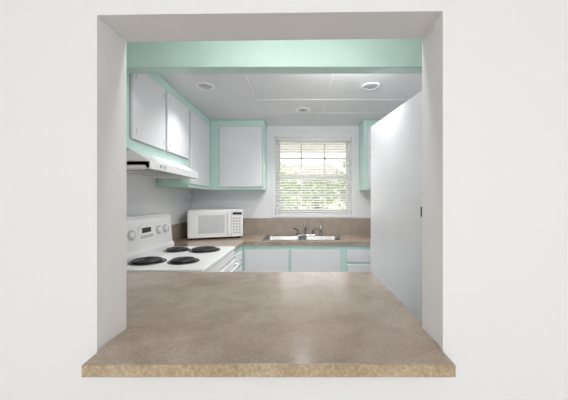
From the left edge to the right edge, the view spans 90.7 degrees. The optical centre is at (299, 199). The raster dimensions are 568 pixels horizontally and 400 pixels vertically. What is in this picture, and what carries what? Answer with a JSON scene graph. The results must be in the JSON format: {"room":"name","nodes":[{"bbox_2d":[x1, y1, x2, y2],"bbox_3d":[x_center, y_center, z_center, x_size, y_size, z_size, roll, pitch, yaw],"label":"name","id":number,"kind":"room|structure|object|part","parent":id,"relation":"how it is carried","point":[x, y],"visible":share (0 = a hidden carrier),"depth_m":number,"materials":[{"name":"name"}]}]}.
{"room":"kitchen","nodes":[
{"label":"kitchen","id":0,"kind":"room"},
{"bbox_2d":[127,173,191,224],"bbox_3d":[-1.520,0.030,2.490,0.120,2.700,2.920,0,0,0],"label":"wall","id":1,"kind":"structure","parent":0,"point":[143,196],"depth_m":2.81,"materials":[{"name":"paint"}]},
{"bbox_2d":[127,74,209,189],"bbox_3d":[-1.283,-0.566,2.670,0.350,0.872,1.700,0,0,0],"label":"upper cabinet","id":2,"kind":"object","parent":1,"relation":"attached to","point":[161,123],"visible":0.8,"depth_m":2.38,"materials":[{"name":"green paint"}]},
{"bbox_3d":[-1.121,-0.660,2.087,0.019,0.500,0.455,0,0,0],"label":"door","id":3,"kind":"part","parent":2,"relation":"part of","materials":[{"name":"white wood"}]},
{"bbox_2d":[127,149,198,178],"bbox_3d":[-1.226,-0.274,2.315,0.461,0.128,0.910,0,0,0],"label":"range hood","id":4,"kind":"object","parent":2,"relation":"attached to","point":[140,163],"visible":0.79,"depth_m":2.13,"materials":[{"name":"white metal"}]},
{"bbox_3d":[-1.121,-0.660,2.580,0.019,0.500,0.460,0,0,0],"label":"door","id":5,"kind":"part","parent":2,"relation":"part of","materials":[{"name":"white wood"}]},
{"bbox_3d":[-1.121,-0.537,3.155,0.019,0.745,0.570,0,0,0],"label":"door","id":6,"kind":"part","parent":2,"relation":"part of","materials":[{"name":"white wood"}]},
{"bbox_2d":[192,126,370,239],"bbox_3d":[-0.105,0.030,3.875,2.710,2.700,0.150,0,0,0],"label":"wall","id":7,"kind":"structure","parent":0,"point":[253,203],"depth_m":3.80,"materials":[{"name":"paint"}]},
{"bbox_2d":[210,120,266,189],"bbox_3d":[-0.790,-0.566,3.650,0.680,0.872,0.297,0,0,0],"label":"upper cabinet","id":8,"kind":"object","parent":7,"relation":"attached to","point":[238,148],"visible":1,"depth_m":3.50,"materials":[{"name":"green paint"}]},
{"bbox_3d":[-0.743,-0.542,3.510,0.535,0.755,0.019,0,0,0],"label":"door","id":9,"kind":"part","parent":8,"relation":"part of","materials":[{"name":"white wood"}]},
{"bbox_2d":[171,218,370,240],"bbox_3d":[-0.105,0.357,3.284,2.706,0.225,1.028,0,0,0],"label":"backsplash","id":10,"kind":"structure","parent":7,"relation":"attached to","point":[251,226],"depth_m":3.78,"materials":[{"name":"laminate"}]},
{"bbox_2d":[275,138,350,213],"bbox_3d":[0.182,-0.326,3.900,1.045,1.058,0.080,0,0,0],"label":"window","id":11,"kind":"structure","parent":7,"relation":"in","point":[276,142],"depth_m":3.88,"materials":[{"name":"white plastic"}]},
{"bbox_3d":[0.182,-0.326,3.908,0.985,0.998,0.055,0,0,0],"label":"sashes","id":12,"kind":"part","parent":11,"relation":"part of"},
{"bbox_2d":[276,137,350,213],"bbox_3d":[0.182,-0.331,3.825,1.025,1.043,0.049,0,0,0],"label":"blind","id":13,"kind":"object","parent":11,"relation":"attached to","point":[277,138],"visible":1,"depth_m":3.82,"materials":[{"name":"white plastic"}]},
{"bbox_3d":[0.182,0.184,3.831,1.021,0.014,0.026,0,0,0],"label":"rail","id":14,"kind":"part","parent":13,"relation":"part of","materials":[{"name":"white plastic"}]},
{"bbox_2d":[272,134,354,216],"bbox_3d":[0.182,-0.329,3.794,1.115,1.123,0.012,0,0,0],"label":"window frame","id":15,"kind":"structure","parent":7,"relation":"attached to","point":[273,135],"depth_m":3.79,"materials":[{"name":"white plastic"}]},
{"bbox_2d":[359,120,379,189],"bbox_3d":[1.024,-0.566,3.650,0.448,0.872,0.297,0,0,0],"label":"upper cabinet","id":16,"kind":"object","parent":7,"relation":"attached to","point":[365,126],"visible":0.38,"depth_m":3.52,"materials":[{"name":"green paint"}]},
{"bbox_3d":[1.025,-0.542,3.510,0.350,0.755,0.019,0,0,0],"label":"door","id":17,"kind":"part","parent":16,"relation":"part of","materials":[{"name":"white wood"}]},
{"bbox_2d":[0,0,567,399],"bbox_3d":[0.000,0.080,0.955,6.000,2.600,0.150,0,0,0],"label":"wall","id":18,"kind":"structure","parent":0,"point":[495,72],"depth_m":0.88,"materials":[{"name":"paint"}]},
{"bbox_2d":[82,272,455,376],"bbox_3d":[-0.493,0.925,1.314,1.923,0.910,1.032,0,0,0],"label":"countertop","id":19,"kind":"structure","parent":18,"relation":"on","point":[180,324],"depth_m":1.02,"materials":[{"name":"stone"}]},
{"bbox_2d":[158,74,421,125],"bbox_3d":[-0.105,-1.034,2.808,2.710,0.060,1.985,0,0,0],"label":"ceiling","id":20,"kind":"structure","parent":0,"point":[278,96],"depth_m":2.72,"materials":[{"name":"white paint"}]},
{"bbox_2d":[195,82,214,90],"bbox_3d":[-0.837,-1.000,2.470,0.170,0.008,0.170,0,0,0],"label":"recessed light","id":21,"kind":"object","parent":20,"relation":"in","point":[200,85],"visible":1,"depth_m":2.46,"materials":[{"name":"white plastic"}]},
{"bbox_2d":[244,74,332,112],"bbox_3d":[0.402,-1.002,2.525,1.697,0.003,1.419,0,0,0],"label":"trim","id":22,"kind":"structure","parent":20,"relation":"attached to","point":[244,74],"depth_m":2.60,"materials":[{"name":"white wood"}]},
{"bbox_2d":[295,107,309,112],"bbox_3d":[0.030,-1.000,3.120,0.170,0.008,0.170,0,0,0],"label":"recessed light","id":23,"kind":"object","parent":20,"relation":"in","point":[301,109],"visible":1,"depth_m":3.12,"materials":[{"name":"white plastic"}]},
{"bbox_2d":[361,82,380,90],"bbox_3d":[0.625,-1.000,2.470,0.170,0.008,0.170,0,0,0],"label":"recessed light","id":24,"kind":"object","parent":20,"relation":"in","point":[369,86],"visible":1,"depth_m":2.46,"materials":[{"name":"white plastic"}]},
{"bbox_2d":[280,145,345,153],"bbox_3d":[0.000,-0.945,4.725,8.000,0.070,1.550,0,0,0],"label":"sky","id":25,"kind":"structure","parent":0,"point":[281,146],"depth_m":5.05,"materials":[{"name":"paint"}]},
{"bbox_3d":[0.000,1.430,-0.025,6.000,0.100,7.950,0,0,0],"label":"floor","id":26,"kind":"structure","parent":0,"visible":0},
{"bbox_2d":[127,213,239,271],"bbox_3d":[-1.001,0.755,2.300,0.858,1.250,0.916,0,0,0],"label":"electric stove","id":27,"kind":"object","parent":26,"relation":"on","point":[150,244],"visible":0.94,"depth_m":2.25,"materials":[{"name":"white metal"}]},
{"bbox_3d":[-1.245,0.265,2.090,0.026,0.055,0.055,0,0,0],"label":"knob","id":28,"kind":"part","parent":27,"relation":"part of","materials":[{"name":"white plastic"}]},
{"bbox_2d":[138,224,153,240],"bbox_3d":[-1.266,0.265,2.305,0.015,0.120,0.230,0,0,0],"label":"control panel","id":29,"kind":"object","parent":27,"relation":"on","point":[145,231],"depth_m":2.29,"materials":[{"name":"white plastic"}]},
{"bbox_2d":[127,246,234,271],"bbox_3d":[-1.018,0.470,2.300,0.765,0.030,0.916,0,0,0],"label":"cooktop","id":30,"kind":"object","parent":27,"relation":"in","point":[206,258],"depth_m":2.11,"materials":[{"name":"white metal"}]},
{"bbox_2d":[218,258,239,271],"bbox_3d":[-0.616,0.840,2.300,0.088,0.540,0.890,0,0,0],"label":"oven","id":31,"kind":"object","parent":27,"relation":"in","point":[231,266],"depth_m":2.50,"materials":[{"name":"white metal"}]},
{"bbox_2d":[234,245,370,271],"bbox_3d":[-0.105,0.944,3.284,2.706,0.872,1.028,0,0,0],"label":"base cabinet","id":32,"kind":"object","parent":26,"relation":"on","point":[251,258],"visible":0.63,"depth_m":3.16,"materials":[{"name":"green paint"}]},
{"bbox_3d":[-0.650,0.632,2.965,0.019,0.135,0.310,0,0,0],"label":"drawer","id":33,"kind":"part","parent":32,"relation":"part of","materials":[{"name":"white wood"}]},
{"bbox_3d":[-0.383,0.873,3.171,0.495,0.615,0.019,0,0,0],"label":"door","id":34,"kind":"part","parent":32,"relation":"part of","materials":[{"name":"white wood"}]},
{"bbox_2d":[171,218,370,250],"bbox_3d":[-0.105,0.376,3.284,2.706,0.261,1.028,0,0,0],"label":"countertop","id":35,"kind":"structure","parent":32,"relation":"on","point":[353,231],"depth_m":3.78,"materials":[{"name":"laminate"}]},
{"bbox_2d":[187,209,242,239],"bbox_3d":[-1.063,0.293,3.500,0.646,0.353,0.360,0,0,-22],"label":"microwave oven","id":36,"kind":"object","parent":35,"relation":"on","point":[201,223],"visible":0.99,"depth_m":3.35,"materials":[{"name":"white plastic"}]},
{"bbox_3d":[-0.868,0.282,3.394,0.023,0.255,0.018,0,0,-22],"label":"door handle","id":37,"kind":"part","parent":36,"relation":"part of","materials":[{"name":"white plastic"}]},
{"bbox_3d":[-0.777,0.284,3.458,0.142,0.327,0.024,0,0,-22],"label":"control panel","id":38,"kind":"part","parent":36,"relation":"part of","materials":[{"name":"white plastic"}]},
{"bbox_2d":[262,235,342,240],"bbox_3d":[0.030,0.548,3.460,0.940,0.172,0.440,0,0,0],"label":"sink","id":39,"kind":"object","parent":35,"relation":"in","point":[267,237],"visible":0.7,"depth_m":3.59,"materials":[{"name":"silver metal"}]},
{"bbox_2d":[293,221,321,235],"bbox_3d":[0.098,0.367,3.572,0.384,0.192,0.206,0,0,0],"label":"kitchen faucet","id":40,"kind":"object","parent":35,"relation":"on","point":[320,226],"visible":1,"depth_m":3.63,"materials":[{"name":"metal"}]},
{"bbox_3d":[0.070,0.456,3.645,0.260,0.015,0.060,0,0,0],"label":"deck plate","id":41,"kind":"part","parent":40,"relation":"part of","materials":[{"name":"metal"}]},
{"bbox_3d":[0.294,0.582,3.195,1.908,0.147,0.030,0,0,0],"label":"rail","id":42,"kind":"part","parent":32,"relation":"part of","materials":[{"name":"green paint"}]},
{"bbox_3d":[0.177,0.873,3.171,0.555,0.615,0.019,0,0,0],"label":"door","id":43,"kind":"part","parent":32,"relation":"part of","materials":[{"name":"white wood"}]},
{"bbox_3d":[0.740,0.632,3.171,0.420,0.135,0.019,0,0,0],"label":"drawer","id":44,"kind":"part","parent":32,"relation":"part of","materials":[{"name":"white wood"}]},
{"bbox_3d":[0.740,0.955,3.171,0.420,0.450,0.019,0,0,0],"label":"door","id":45,"kind":"part","parent":32,"relation":"part of","materials":[{"name":"white wood"}]},
{"bbox_3d":[0.957,0.370,2.560,0.583,2.020,0.080,0,0,0],"label":"door frame","id":46,"kind":"structure","parent":26,"relation":"on","visible":0},
{"bbox_2d":[371,91,421,321],"bbox_3d":[0.694,0.359,2.077,0.038,2.018,0.835,0,0,-7],"label":"door","id":47,"kind":"structure","parent":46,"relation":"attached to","point":[396,139],"depth_m":1.94,"materials":[{"name":"white wood"}]},
{"label":"outside","id":48,"kind":"structure","parent":0,"visible":0},
{"bbox_3d":[0.000,1.530,31.980,60.000,0.100,56.040,0,0,0],"label":"lawn","id":49,"kind":"structure","parent":48,"visible":0},
{"bbox_2d":[280,163,305,207],"bbox_3d":[-0.957,0.004,11.015,2.603,2.967,2.546,0,0,0],"label":"tree","id":50,"kind":"object","parent":49,"relation":"on","point":[280,163],"visible":0.21,"depth_m":10.81,"materials":[{"name":"green plant"}]},
{"bbox_2d":[280,185,345,207],"bbox_3d":[-1.900,0.280,20.500,10.200,2.400,7.000,0,0,0],"label":"wall","id":51,"kind":"structure","parent":49,"relation":"on","point":[289,185],"depth_m":17.00,"materials":[{"name":"paint"}]},
{"bbox_2d":[280,165,345,183],"bbox_3d":[-1.900,-1.520,20.500,11.400,1.200,7.800,0,0,0],"label":"roof","id":52,"kind":"structure","parent":51,"relation":"on","point":[280,165],"depth_m":16.60,"materials":[{"name":"tile"}]},
{"bbox_2d":[297,173,336,207],"bbox_3d":[0.852,0.020,14.995,2.349,2.934,2.278,0,0,0],"label":"tree","id":53,"kind":"object","parent":49,"relation":"on","point":[313,173],"visible":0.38,"depth_m":14.76,"materials":[{"name":"green plant"}]},
{"bbox_2d":[327,160,345,207],"bbox_3d":[2.897,-0.375,13.009,3.345,3.723,3.344,0,0,0],"label":"tree","id":54,"kind":"object","parent":49,"relation":"on","point":[342,160],"visible":0.09,"depth_m":12.77,"materials":[{"name":"green plant"}]},
{"bbox_3d":[0.000,-1.270,-1.130,6.000,0.100,5.740,0,0,0],"label":"ceiling","id":55,"kind":"structure","parent":0,"visible":0},
{"bbox_2d":[127,39,421,73],"bbox_3d":[-0.105,-1.018,1.768,2.710,0.403,0.095,0,0,0],"label":"beam","id":56,"kind":"structure","parent":55,"relation":"attached to","point":[339,56],"depth_m":1.72,"materials":[{"name":"green paint"}]}
]}

